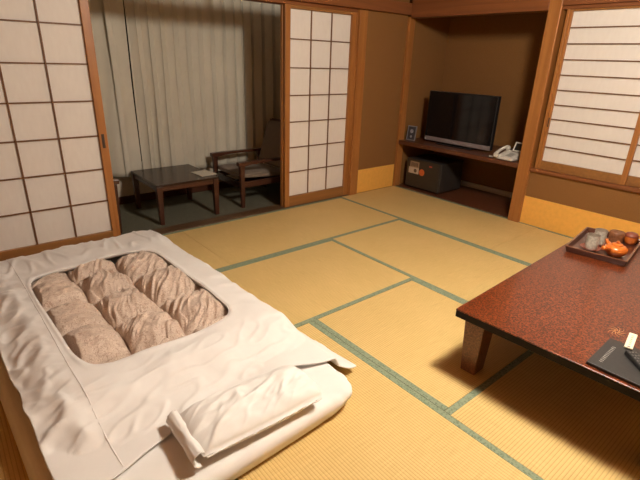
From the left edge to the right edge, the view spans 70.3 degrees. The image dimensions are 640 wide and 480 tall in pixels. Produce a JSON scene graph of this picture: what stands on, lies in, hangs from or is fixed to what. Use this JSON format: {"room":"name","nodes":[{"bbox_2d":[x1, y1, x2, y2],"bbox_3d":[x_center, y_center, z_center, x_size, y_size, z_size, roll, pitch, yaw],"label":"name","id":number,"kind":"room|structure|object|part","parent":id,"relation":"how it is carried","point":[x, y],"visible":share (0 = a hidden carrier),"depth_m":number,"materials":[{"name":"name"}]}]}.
{"room":"japanese inn room","nodes":[
{"label":"japanese inn room","id":0,"kind":"room"},
{"bbox_2d":[113,162,279,196],"bbox_3d":[-1.553,-1.627,4.500,4.660,2.430,0.100,-16,28,-37],"label":"wall","id":1,"kind":"structure","parent":0,"point":[125,186],"depth_m":4.58,"materials":[{"name":"paint"}]},
{"bbox_2d":[123,0,141,160],"bbox_3d":[-1.508,-1.712,4.529,3.400,1.790,0.005,-16,28,-37],"label":"window","id":2,"kind":"structure","parent":1,"relation":"in","point":[123,0],"depth_m":4.33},
{"bbox_2d":[119,176,276,204],"bbox_3d":[-1.554,-0.516,4.895,4.660,0.075,0.015,-16,28,-37],"label":"baseboard","id":3,"kind":"structure","parent":1,"relation":"attached to","point":[151,195],"depth_m":4.89,"materials":[{"name":"brown wood"}]},
{"bbox_3d":[-1.419,-2.549,4.035,3.500,0.025,0.110,-16,28,-37],"label":"rail","id":4,"kind":"object","parent":1,"relation":"attached to","visible":0},
{"bbox_2d":[88,0,141,176],"bbox_3d":[-2.218,-1.410,3.763,1.316,1.930,0.128,-16,28,-37],"label":"curtain","id":5,"kind":"object","parent":4,"relation":"hanging from","point":[107,16],"visible":0.21,"depth_m":4.10,"materials":[{"name":"fabric"}]},
{"bbox_2d":[124,0,279,168],"bbox_3d":[-0.949,-1.768,4.834,2.059,1.976,0.070,-16,28,-37],"label":"curtain","id":6,"kind":"object","parent":4,"relation":"hanging from","point":[206,73],"visible":0.76,"depth_m":4.66,"materials":[{"name":"fabric"}]},
{"bbox_2d":[119,182,279,234],"bbox_3d":[-1.285,-0.291,4.631,4.660,0.130,1.069,-16,28,-37],"label":"floor","id":7,"kind":"structure","parent":0,"point":[179,209],"depth_m":4.56,"materials":[{"name":"grey carpet"}]},
{"bbox_2d":[113,178,121,232],"bbox_3d":[-2.119,-0.433,3.676,0.784,0.787,0.610,-16,28,-37],"label":"armchair","id":8,"kind":"object","parent":7,"relation":"on","point":[115,180],"visible":0.06,"depth_m":3.72,"materials":[{"name":"brown wood"}]},
{"bbox_3d":[-1.881,-0.411,3.511,0.625,0.044,0.060,-15,28,-37],"label":"armrest","id":9,"kind":"part","parent":8,"relation":"part of","materials":[{"name":"brown wood"}]},
{"bbox_2d":[131,164,218,225],"bbox_3d":[-1.383,-0.454,4.359,0.590,0.368,0.650,-16,28,-37],"label":"side table","id":10,"kind":"object","parent":7,"relation":"on","point":[160,179],"visible":0.98,"depth_m":4.21,"materials":[{"name":"brown wood"}]},
{"bbox_3d":[-1.780,-0.479,4.412,0.052,0.350,0.052,-15,28,-37],"label":"leg","id":11,"kind":"part","parent":10,"relation":"part of","materials":[{"name":"brown wood"}]},
{"bbox_3d":[-1.400,-0.298,3.990,0.052,0.350,0.052,-15,28,-37],"label":"leg","id":12,"kind":"part","parent":10,"relation":"part of","materials":[{"name":"brown wood"}]},
{"bbox_3d":[-1.367,-0.594,4.734,0.052,0.350,0.052,-15,28,-37],"label":"leg","id":13,"kind":"part","parent":10,"relation":"part of","materials":[{"name":"brown wood"}]},
{"bbox_2d":[191,170,215,176],"bbox_3d":[-1.110,-0.639,4.342,0.160,0.004,0.210,-18,29,-41],"label":"card","id":14,"kind":"object","parent":10,"relation":"on","point":[202,173],"visible":1,"depth_m":4.33,"materials":[{"name":"white paper"}]},
{"bbox_3d":[-0.987,-0.412,4.312,0.052,0.350,0.052,-15,28,-37],"label":"leg","id":15,"kind":"part","parent":10,"relation":"part of","materials":[{"name":"brown wood"}]},
{"bbox_2d":[210,118,279,207],"bbox_3d":[-0.673,-0.851,4.850,0.784,0.787,0.610,-16,28,-37],"label":"armchair","id":16,"kind":"object","parent":7,"relation":"on","point":[269,152],"visible":0.76,"depth_m":4.79,"materials":[{"name":"brown wood"}]},
{"bbox_3d":[-1.123,-0.692,4.901,0.050,0.425,0.044,-15,28,-37],"label":"leg","id":17,"kind":"part","parent":16,"relation":"part of","materials":[{"name":"brown wood"}]},
{"bbox_3d":[-0.945,-0.622,4.703,0.026,0.063,0.510,-15,28,-37],"label":"rail","id":18,"kind":"part","parent":16,"relation":"part of","materials":[{"name":"brown wood"}]},
{"bbox_3d":[-0.908,-0.963,4.978,0.625,0.044,0.060,-15,28,-37],"label":"armrest","id":19,"kind":"part","parent":16,"relation":"part of","materials":[{"name":"brown wood"}]},
{"bbox_3d":[-0.773,-0.525,4.511,0.050,0.425,0.044,-15,28,-37],"label":"leg","id":20,"kind":"part","parent":16,"relation":"part of","materials":[{"name":"brown wood"}]},
{"bbox_2d":[218,163,279,177],"bbox_3d":[-0.731,-0.746,4.842,0.571,0.100,0.494,-15,28,-37],"label":"seat cushion","id":21,"kind":"object","parent":16,"relation":"on","point":[260,169],"depth_m":4.73,"materials":[{"name":"fabric"}]},
{"bbox_3d":[-0.557,-0.795,4.589,0.625,0.044,0.060,-15,28,-37],"label":"armrest","id":22,"kind":"part","parent":16,"relation":"part of","materials":[{"name":"brown wood"}]},
{"bbox_3d":[-0.676,-0.823,5.247,0.123,0.440,0.040,-15,28,-37],"label":"leg","id":23,"kind":"part","parent":16,"relation":"part of","materials":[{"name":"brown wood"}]},
{"bbox_3d":[-0.546,-0.607,4.680,0.540,0.057,0.024,-15,28,-37],"label":"rail","id":24,"kind":"part","parent":16,"relation":"part of","materials":[{"name":"brown wood"}]},
{"bbox_2d":[259,121,279,167],"bbox_3d":[-0.473,-1.046,4.946,0.184,0.457,0.490,-15,28,-37],"label":"cushion","id":25,"kind":"object","parent":16,"relation":"on","point":[270,148],"depth_m":4.96,"materials":[{"name":"fabric"}]},
{"bbox_2d":[358,0,450,192],"bbox_3d":[-0.577,-1.415,3.917,5.270,2.570,0.100,-16,28,-37],"label":"wall","id":26,"kind":"structure","parent":0,"point":[386,32],"depth_m":5.04,"materials":[{"name":"brown paint"}]},
{"bbox_2d":[244,0,357,11],"bbox_3d":[-0.990,-1.853,3.374,3.428,0.030,0.125,-16,28,-37],"label":"rail","id":27,"kind":"object","parent":26,"relation":"attached to","point":[278,2],"visible":0.71,"depth_m":3.97,"materials":[{"name":"brown wood"}]},
{"bbox_2d":[293,0,411,14],"bbox_3d":[-0.786,-1.933,3.403,4.550,0.110,0.045,-16,28,-37],"label":"beam","id":28,"kind":"structure","parent":26,"relation":"attached to","point":[389,6],"depth_m":4.41,"materials":[{"name":"brown wood"}]},
{"bbox_2d":[347,12,357,194],"bbox_3d":[0.321,-1.350,4.712,0.013,1.811,0.049,-16,28,-37],"label":"door frame","id":29,"kind":"structure","parent":26,"relation":"attached to","point":[357,12],"depth_m":4.65,"materials":[{"name":"brown wood"}]},
{"bbox_2d":[348,9,367,194],"bbox_3d":[0.358,-1.354,4.764,0.107,1.890,0.130,-16,28,-37],"label":"post","id":30,"kind":"object","parent":26,"relation":"attached to","point":[362,14],"visible":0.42,"depth_m":4.67,"materials":[{"name":"brown wood"}]},
{"bbox_2d":[357,164,393,192],"bbox_3d":[0.635,-0.710,5.238,0.615,0.262,0.004,-16,28,-37],"label":"baseboard","id":31,"kind":"structure","parent":26,"relation":"attached to","point":[373,178],"depth_m":5.23,"materials":[{"name":"paper"}]},
{"bbox_2d":[393,17,415,185],"bbox_3d":[0.945,-1.510,5.152,0.090,1.830,0.035,-16,28,-37],"label":"post","id":32,"kind":"object","parent":26,"relation":"attached to","point":[411,21],"visible":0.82,"depth_m":5.10,"materials":[{"name":"brown wood"}]},
{"bbox_2d":[396,183,511,217],"bbox_3d":[1.665,-0.483,5.171,0.708,0.056,1.550,-16,28,-37],"label":"floor","id":33,"kind":"structure","parent":0,"point":[485,201],"depth_m":5.04,"materials":[{"name":"brown wood"}]},
{"bbox_2d":[405,154,463,193],"bbox_3d":[1.336,-0.785,5.353,0.436,0.345,0.490,-16,28,-37],"label":"box","id":34,"kind":"object","parent":33,"relation":"on","point":[437,174],"visible":1,"depth_m":5.20,"materials":[{"name":"grey paint"}]},
{"bbox_3d":[1.179,-0.747,5.228,0.014,0.325,0.476,-15,28,-37],"label":"door","id":35,"kind":"part","parent":34,"relation":"part of","materials":[{"name":"paint"}]},
{"bbox_2d":[434,12,547,192],"bbox_3d":[2.026,-1.557,5.000,0.100,2.200,1.800,-16,28,-37],"label":"wall","id":36,"kind":"structure","parent":0,"point":[493,55],"depth_m":4.98,"materials":[{"name":"brown paint"}]},
{"bbox_2d":[399,137,518,167],"bbox_3d":[1.652,-0.989,4.957,0.726,0.043,1.458,-16,28,-37],"label":"wall shelf","id":37,"kind":"object","parent":36,"relation":"attached to","point":[478,154],"visible":0.5,"depth_m":4.77,"materials":[{"name":"brown wood"}]},
{"bbox_2d":[406,125,416,140],"bbox_3d":[1.064,-1.234,5.241,0.116,0.162,0.062,21,29,40],"label":"picture frame","id":38,"kind":"object","parent":37,"relation":"on","point":[411,133],"visible":1,"depth_m":5.23,"materials":[{"name":"black plastic"}]},
{"bbox_2d":[424,90,500,150],"bbox_3d":[1.512,-1.283,4.874,0.200,0.555,0.836,-16,28,-37],"label":"television","id":39,"kind":"object","parent":37,"relation":"on","point":[466,121],"visible":1,"depth_m":4.81,"materials":[{"name":"black plastic"}]},
{"bbox_2d":[489,142,521,160],"bbox_3d":[1.803,-0.861,4.367,0.237,0.156,0.277,-13,26,-33],"label":"telephone","id":40,"kind":"object","parent":37,"relation":"on","point":[509,155],"visible":0.91,"depth_m":4.36,"materials":[{"name":"white plastic"}]},
{"bbox_3d":[1.909,-0.883,4.336,0.034,0.064,0.096,-13,26,-33],"label":"dark panel","id":41,"kind":"part","parent":40,"relation":"part of","materials":[{"name":"black plastic"}]},
{"bbox_2d":[460,180,511,197],"bbox_3d":[1.931,-0.610,5.357,0.020,0.059,1.550,-16,28,-37],"label":"baseboard","id":42,"kind":"structure","parent":36,"relation":"attached to","point":[464,183],"depth_m":5.32,"materials":[{"name":"paint"}]},
{"bbox_2d":[525,171,639,234],"bbox_3d":[2.409,-1.132,3.465,0.100,2.570,4.520,-16,28,-37],"label":"wall","id":43,"kind":"structure","parent":0,"point":[617,203],"depth_m":3.85,"materials":[{"name":"brown paint"}]},
{"bbox_2d":[411,0,549,18],"bbox_3d":[1.470,-2.231,4.251,0.130,0.230,1.449,-16,28,-37],"label":"beam","id":44,"kind":"structure","parent":43,"relation":"attached to","point":[421,9],"depth_m":4.23,"materials":[{"name":"brown wood"}]},
{"bbox_2d":[507,0,566,221],"bbox_3d":[1.935,-1.126,4.044,0.135,2.100,0.110,-16,28,-37],"label":"post","id":45,"kind":"object","parent":43,"relation":"attached to","point":[556,16],"visible":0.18,"depth_m":3.96,"materials":[{"name":"brown wood"}]},
{"bbox_2d":[520,196,639,238],"bbox_3d":[2.844,0.148,3.276,0.004,0.262,2.920,-16,28,-37],"label":"baseboard","id":46,"kind":"structure","parent":43,"relation":"attached to","point":[569,221],"depth_m":4.02,"materials":[{"name":"paint"}]},
{"bbox_2d":[529,1,639,193],"bbox_3d":[2.465,-1.064,3.399,0.122,1.403,1.514,-16,28,-37],"label":"window","id":47,"kind":"structure","parent":43,"relation":"in","point":[592,131],"depth_m":3.65,"materials":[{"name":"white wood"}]},
{"bbox_2d":[626,137,639,187],"bbox_3d":[2.693,-0.938,3.162,0.026,1.290,0.739,-16,28,-37],"label":"window","id":48,"kind":"structure","parent":47,"relation":"attached to","point":[633,179],"depth_m":3.57,"materials":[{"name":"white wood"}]},
{"bbox_3d":[2.696,-0.970,3.158,0.002,1.201,0.689,-16,28,-37],"label":"paper panel","id":49,"kind":"part","parent":48,"relation":"part of","materials":[{"name":"white paper"}]},
{"bbox_2d":[563,0,639,5],"bbox_3d":[2.890,-1.493,2.609,0.035,0.105,2.915,-16,28,-37],"label":"beam","id":50,"kind":"structure","parent":43,"relation":"attached to","point":[565,2],"depth_m":3.50,"materials":[{"name":"brown wood"}]},
{"bbox_3d":[0.869,0.530,2.791,5.510,0.105,4.720,-16,28,-37],"label":"floor","id":51,"kind":"structure","parent":0,"visible":0},
{"bbox_2d":[0,401,28,479],"bbox_3d":[-1.080,0.773,1.789,0.898,0.051,1.798,-16,28,-37],"label":"mat","id":52,"kind":"object","parent":51,"relation":"on","point":[12,467],"visible":0.02,"depth_m":1.67,"materials":[{"name":"wicker"}]},
{"bbox_2d":[161,230,232,270],"bbox_3d":[-1.590,0.268,3.010,1.798,0.051,0.884,-16,28,-37],"label":"mat","id":53,"kind":"object","parent":51,"relation":"on","point":[186,243],"visible":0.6,"depth_m":3.48,"materials":[{"name":"wicker"}]},
{"bbox_2d":[0,255,351,479],"bbox_3d":[-0.976,0.472,2.332,1.174,0.107,2.182,-17,29,-39],"label":"mattress","id":54,"kind":"object","parent":53,"relation":"on","point":[167,460],"visible":0.26,"depth_m":1.63,"materials":[{"name":"white fabric"}]},
{"bbox_2d":[0,230,355,479],"bbox_3d":[-1.019,0.336,2.482,1.276,0.239,2.195,-17,29,-39],"label":"duvet","id":55,"kind":"object","parent":54,"relation":"on","point":[98,355],"visible":1,"depth_m":2.04,"materials":[{"name":"white fabric"}]},
{"bbox_2d":[31,250,227,363],"bbox_3d":[-1.024,0.313,2.402,0.805,0.138,1.162,-17,29,-39],"label":"quilt","id":56,"kind":"object","parent":55,"relation":"on","point":[140,307],"depth_m":2.30,"materials":[{"name":"fabric"}]},
{"bbox_2d":[166,365,321,467],"bbox_3d":[-0.264,0.621,1.710,0.558,0.117,0.242,-14,27,-35],"label":"pillow","id":57,"kind":"object","parent":54,"relation":"on","point":[224,419],"visible":1,"depth_m":1.64,"materials":[{"name":"fabric"}]},
{"bbox_2d":[152,195,347,233],"bbox_3d":[-1.047,-0.129,4.058,3.428,0.059,0.142,-16,28,-37],"label":"rail","id":58,"kind":"object","parent":51,"relation":"on","point":[174,228],"visible":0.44,"depth_m":4.15,"materials":[{"name":"brown wood"}]},
{"bbox_2d":[0,0,120,260],"bbox_3d":[-1.873,-0.740,2.993,0.865,1.811,0.032,-16,28,-37],"label":"door","id":59,"kind":"structure","parent":58,"relation":"on","point":[57,190],"depth_m":3.06,"materials":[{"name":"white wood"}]},
{"bbox_3d":[-1.558,-0.711,3.269,0.020,0.100,0.004,-16,28,-37],"label":"finger pull","id":60,"kind":"part","parent":59,"relation":"part of","materials":[{"name":"black metal"}]},
{"bbox_2d":[280,4,283,205],"bbox_3d":[-0.036,-1.270,4.480,0.842,1.811,0.030,-16,28,-37],"label":"door","id":61,"kind":"structure","parent":58,"relation":"on","point":[281,5],"depth_m":4.17,"materials":[{"name":"brown wood"}]},
{"bbox_2d":[283,4,356,206],"bbox_3d":[-0.007,-1.258,4.452,0.840,1.811,0.030,-16,28,-37],"label":"door","id":62,"kind":"structure","parent":58,"relation":"on","point":[319,43],"depth_m":4.41,"materials":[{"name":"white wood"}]},
{"bbox_2d":[181,197,400,265],"bbox_3d":[-0.205,-0.116,4.093,1.798,0.051,0.884,-16,28,-37],"label":"mat","id":63,"kind":"object","parent":51,"relation":"on","point":[238,241],"visible":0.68,"depth_m":3.96,"materials":[{"name":"wicker"}]},
{"bbox_2d":[218,240,413,327],"bbox_3d":[-0.328,0.348,2.920,1.798,0.051,0.898,-16,28,-37],"label":"mat","id":64,"kind":"object","parent":51,"relation":"on","point":[309,283],"visible":0.47,"depth_m":3.08,"materials":[{"name":"wicker"}]},
{"bbox_2d":[235,321,543,479],"bbox_3d":[0.187,0.854,1.694,0.898,0.051,1.798,-16,28,-37],"label":"mat","id":65,"kind":"object","parent":51,"relation":"on","point":[386,430],"visible":0.54,"depth_m":1.78,"materials":[{"name":"wicker"}]},
{"bbox_2d":[314,279,526,410],"bbox_3d":[0.592,0.525,2.554,0.898,0.051,0.898,-16,28,-37],"label":"mat","id":66,"kind":"object","parent":51,"relation":"on","point":[411,330],"visible":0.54,"depth_m":2.45,"materials":[{"name":"wicker"}]},
{"bbox_2d":[330,219,528,302],"bbox_3d":[0.998,0.197,3.414,0.898,0.051,1.798,-16,28,-37],"label":"mat","id":67,"kind":"object","parent":51,"relation":"on","point":[459,269],"visible":0.44,"depth_m":3.49,"materials":[{"name":"wicker"}]},
{"bbox_2d":[340,186,538,249],"bbox_3d":[1.124,-0.268,4.590,0.906,0.051,1.784,-16,28,-37],"label":"mat","id":68,"kind":"object","parent":51,"relation":"on","point":[485,230],"visible":0.72,"depth_m":4.45,"materials":[{"name":"wicker"}]},
{"bbox_2d":[487,228,572,264],"bbox_3d":[2.261,0.279,3.316,0.890,0.051,1.798,-16,28,-37],"label":"mat","id":69,"kind":"object","parent":51,"relation":"on","point":[528,248],"visible":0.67,"depth_m":3.78,"materials":[{"name":"wicker"}]},
{"bbox_2d":[445,350,639,479],"bbox_3d":[1.512,0.703,2.188,1.798,0.051,0.898,-16,28,-37],"label":"mat","id":70,"kind":"object","parent":51,"relation":"on","point":[558,422],"visible":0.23,"depth_m":1.92,"materials":[{"name":"wicker"}]},
{"bbox_2d":[455,242,639,401],"bbox_3d":[1.558,0.414,2.383,1.700,0.342,0.920,-17,29,-39],"label":"table","id":71,"kind":"object","parent":70,"relation":"on","point":[562,307],"visible":0.89,"depth_m":2.12,"materials":[{"name":"red paint"}]},
{"bbox_3d":[0.748,0.493,2.173,0.118,0.300,0.100,-17,29,-39],"label":"leg","id":72,"kind":"part","parent":71,"relation":"part of","materials":[{"name":"paint"}]},
{"bbox_2d":[565,227,639,265],"bbox_3d":[1.781,0.034,2.846,0.330,0.039,0.496,20,28,38],"label":"serving tray","id":73,"kind":"object","parent":71,"relation":"on","point":[573,246],"visible":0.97,"depth_m":2.76,"materials":[{"name":"red paint"}]},
{"bbox_2d":[580,243,600,250],"bbox_3d":[1.668,0.049,2.807,0.120,0.018,0.120,-16,28,-37],"label":"saucer","id":74,"kind":"object","parent":73,"relation":"on","point":[582,245],"visible":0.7,"depth_m":2.79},
{"bbox_2d":[585,233,600,249],"bbox_3d":[1.672,0.009,2.791,0.071,0.090,0.071,-16,28,-37],"label":"teacup","id":75,"kind":"object","parent":74,"relation":"on","point":[592,240],"visible":0.99,"depth_m":2.77,"materials":[{"name":"grey ceramic"}]},
{"bbox_2d":[601,238,627,257],"bbox_3d":[1.750,0.056,2.698,0.134,0.092,0.183,17,26,34],"label":"teapot","id":76,"kind":"object","parent":73,"relation":"on","point":[617,249],"visible":1,"depth_m":2.68,"materials":[{"name":"orange ceramic"}]},
{"bbox_3d":[1.688,0.049,2.675,0.083,0.043,0.028,-8,24,-23],"label":"handle","id":77,"kind":"part","parent":76,"relation":"part of","materials":[{"name":"orange ceramic"}]},
{"bbox_3d":[1.773,0.024,2.707,0.066,0.012,0.066,-15,28,-37],"label":"lid","id":78,"kind":"part","parent":76,"relation":"part of","materials":[{"name":"orange ceramic"}]},
{"bbox_2d":[608,229,625,242],"bbox_3d":[1.897,-0.018,2.911,0.087,0.080,0.087,-16,28,-37],"label":"caddy","id":79,"kind":"object","parent":73,"relation":"on","point":[615,235],"visible":0.88,"depth_m":2.88,"materials":[{"name":"brown wood"}]},
{"bbox_3d":[1.897,-0.039,2.903,0.087,0.034,0.087,-15,28,-37],"label":"lid","id":80,"kind":"part","parent":79,"relation":"part of","materials":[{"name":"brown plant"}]},
{"bbox_2d":[624,232,639,244],"bbox_3d":[1.990,-0.012,2.909,0.084,0.078,0.084,-16,28,-37],"label":"lidded bowl","id":81,"kind":"object","parent":73,"relation":"on","point":[631,238],"visible":0.93,"depth_m":2.88,"materials":[{"name":"orange ceramic"}]},
{"bbox_3d":[1.991,-0.036,2.899,0.084,0.026,0.084,-15,28,-37],"label":"lid","id":82,"kind":"part","parent":81,"relation":"part of","materials":[{"name":"ceramic"}]},
{"bbox_3d":[1.770,0.018,2.894,0.120,0.019,0.120,-16,28,-37],"label":"saucer","id":83,"kind":"object","parent":73,"relation":"on","visible":0},
{"bbox_2d":[595,228,607,244],"bbox_3d":[1.773,-0.022,2.877,0.071,0.090,0.071,-16,28,-37],"label":"teacup","id":84,"kind":"object","parent":83,"relation":"on","point":[603,232],"visible":0.66,"depth_m":2.85,"materials":[{"name":"grey ceramic"}]},
{"bbox_2d":[586,338,639,387],"bbox_3d":[1.231,0.493,1.682,0.256,0.013,0.370,-16,28,-38],"label":"folder","id":85,"kind":"object","parent":71,"relation":"on","point":[610,358],"visible":1,"depth_m":1.73,"materials":[{"name":"black leather"}]},
{"bbox_2d":[624,350,639,370],"bbox_3d":[1.203,0.468,1.698,0.043,0.020,0.169,4,22,4],"label":"remote control","id":86,"kind":"object","parent":85,"relation":"on","point":[633,356],"visible":1,"depth_m":1.73,"materials":[{"name":"black plastic"}]},
{"bbox_2d":[624,333,637,349],"bbox_3d":[1.278,0.414,1.868,0.030,0.021,0.166,19,27,36],"label":"tag","id":87,"kind":"object","parent":71,"relation":"on","point":[631,339],"visible":1,"depth_m":1.86,"materials":[{"name":"white paper"}]}
]}

